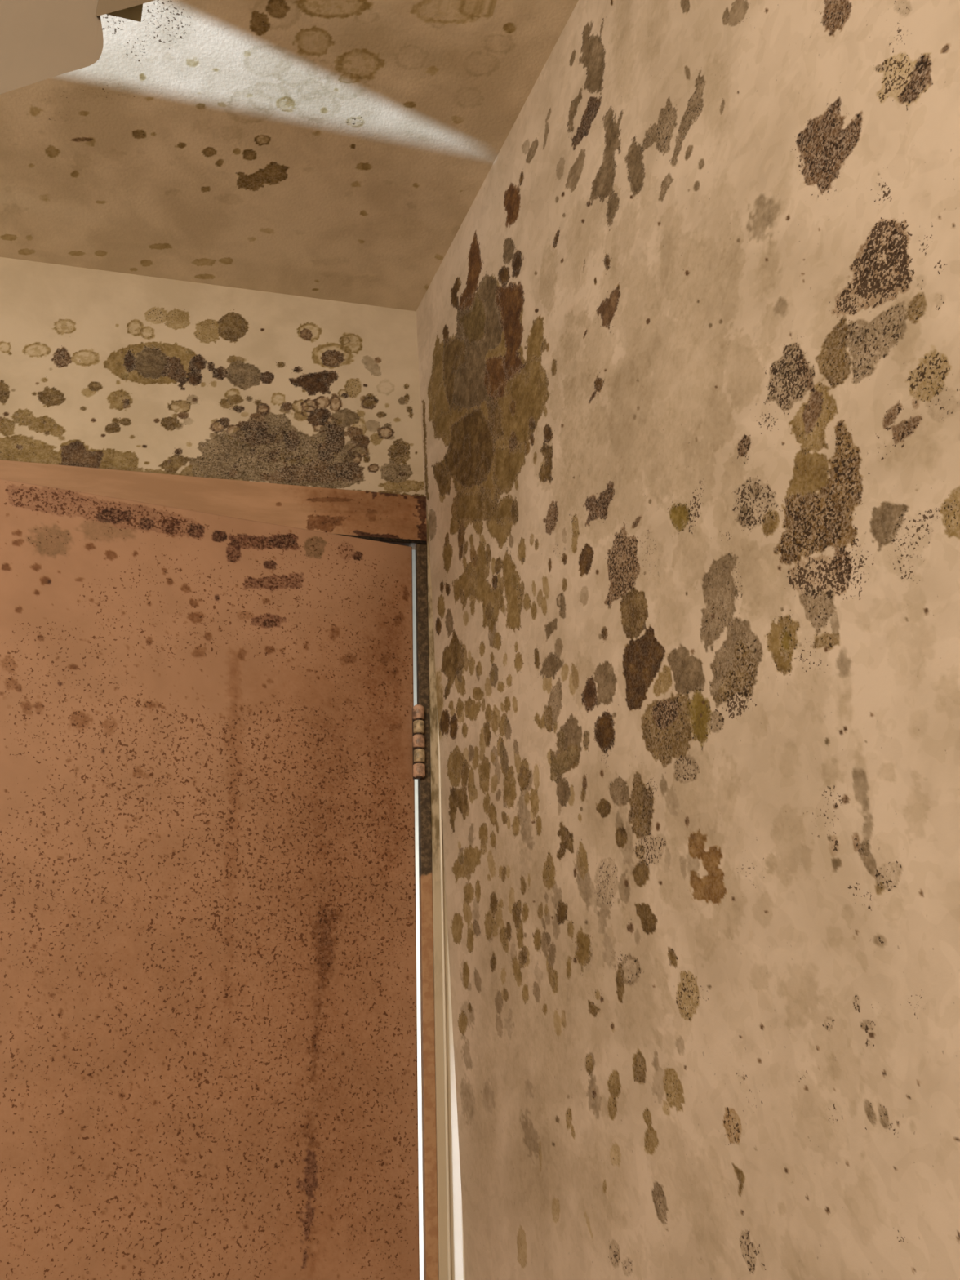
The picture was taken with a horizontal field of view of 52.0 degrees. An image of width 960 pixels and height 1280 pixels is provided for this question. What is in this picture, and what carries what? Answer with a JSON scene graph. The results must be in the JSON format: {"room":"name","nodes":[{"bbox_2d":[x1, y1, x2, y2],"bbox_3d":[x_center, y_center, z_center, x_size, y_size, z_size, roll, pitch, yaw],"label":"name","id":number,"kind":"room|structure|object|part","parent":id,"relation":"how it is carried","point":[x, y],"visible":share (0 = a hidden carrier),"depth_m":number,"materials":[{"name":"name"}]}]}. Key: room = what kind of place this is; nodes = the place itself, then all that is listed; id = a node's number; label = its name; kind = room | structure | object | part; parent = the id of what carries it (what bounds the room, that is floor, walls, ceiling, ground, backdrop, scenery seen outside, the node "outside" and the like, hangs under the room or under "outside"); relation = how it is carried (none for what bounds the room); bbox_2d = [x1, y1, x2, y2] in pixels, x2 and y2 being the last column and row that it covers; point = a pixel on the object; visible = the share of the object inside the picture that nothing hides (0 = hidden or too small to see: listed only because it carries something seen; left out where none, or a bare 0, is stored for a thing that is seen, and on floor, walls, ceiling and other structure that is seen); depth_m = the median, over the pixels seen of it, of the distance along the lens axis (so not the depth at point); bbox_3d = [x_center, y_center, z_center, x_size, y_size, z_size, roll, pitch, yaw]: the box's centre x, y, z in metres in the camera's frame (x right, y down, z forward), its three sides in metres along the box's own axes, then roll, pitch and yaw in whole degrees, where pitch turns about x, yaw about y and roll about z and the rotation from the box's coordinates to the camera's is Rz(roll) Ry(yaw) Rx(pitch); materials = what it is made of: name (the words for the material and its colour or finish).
{"room":"damaged room","nodes":[
{"label":"damaged room","id":0,"kind":"room"},
{"bbox_2d":[0,257,424,496],"bbox_3d":[-0.984,-0.384,1.302,1.860,0.339,0.100,3,-20,-14],"label":"wall","id":1,"kind":"structure","parent":0,"point":[100,369],"depth_m":1.40,"materials":[{"name":"beige paint"}]},
{"bbox_2d":[0,478,425,1279],"bbox_3d":[-0.406,0.762,0.911,0.778,1.980,0.054,7,-22,-23],"label":"door","id":2,"kind":"structure","parent":1,"relation":"in","point":[212,756],"depth_m":1.12,"materials":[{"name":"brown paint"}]},
{"bbox_3d":[-0.078,0.135,1.287,0.021,0.096,0.002,3,-20,-14],"label":"hinge plate","id":3,"kind":"part","parent":2,"relation":"part of","materials":[{"name":"metal"}]},
{"bbox_2d":[0,459,438,1279],"bbox_3d":[-0.471,0.760,0.990,0.866,2.076,0.078,3,-20,-14],"label":"trim","id":4,"kind":"structure","parent":1,"relation":"attached to","point":[387,517],"depth_m":1.32,"materials":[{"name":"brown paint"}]},
{"bbox_2d":[426,505,465,1279],"bbox_3d":[-0.029,0.779,1.062,0.031,2.060,0.024,3,-20,-14],"label":"trim","id":5,"kind":"structure","parent":1,"relation":"attached to","point":[451,1265],"depth_m":1.16,"materials":[{"name":"white paint"}]},
{"bbox_2d":[0,0,578,311],"bbox_3d":[-0.487,-1.025,0.149,2.220,0.060,2.710,3,-20,-14],"label":"ceiling","id":6,"kind":"structure","parent":0,"point":[337,150],"depth_m":1.21,"materials":[{"name":"paint"}]},
{"bbox_2d":[0,0,154,93],"bbox_3d":[-0.272,-0.545,0.713,0.210,0.554,0.100,3,-20,-14],"label":"lampshade","id":7,"kind":"object","parent":6,"relation":"hanging from","point":[41,40],"visible":1,"depth_m":0.62,"materials":[{"name":"beige fabric"}]},
{"bbox_3d":[-0.292,-0.380,0.621,0.104,0.183,0.015,2,-20,-11],"label":"shade panel","id":8,"kind":"part","parent":7,"relation":"part of","materials":[{"name":"beige fabric"}]},
{"bbox_2d":[412,549,423,1279],"bbox_3d":[-0.581,0.678,2.260,3.200,3.300,0.050,3,-20,-14],"label":"wall","id":9,"kind":"structure","parent":0,"point":[415,682],"depth_m":2.31,"materials":[{"name":"white paint"}]},
{"bbox_2d":[416,0,959,1279],"bbox_3d":[0.523,0.191,-0.009,0.570,2.439,2.725,3,-20,-14],"label":"wall","id":10,"kind":"structure","parent":0,"point":[688,341],"depth_m":0.75,"materials":[{"name":"beige paint"}]}
]}

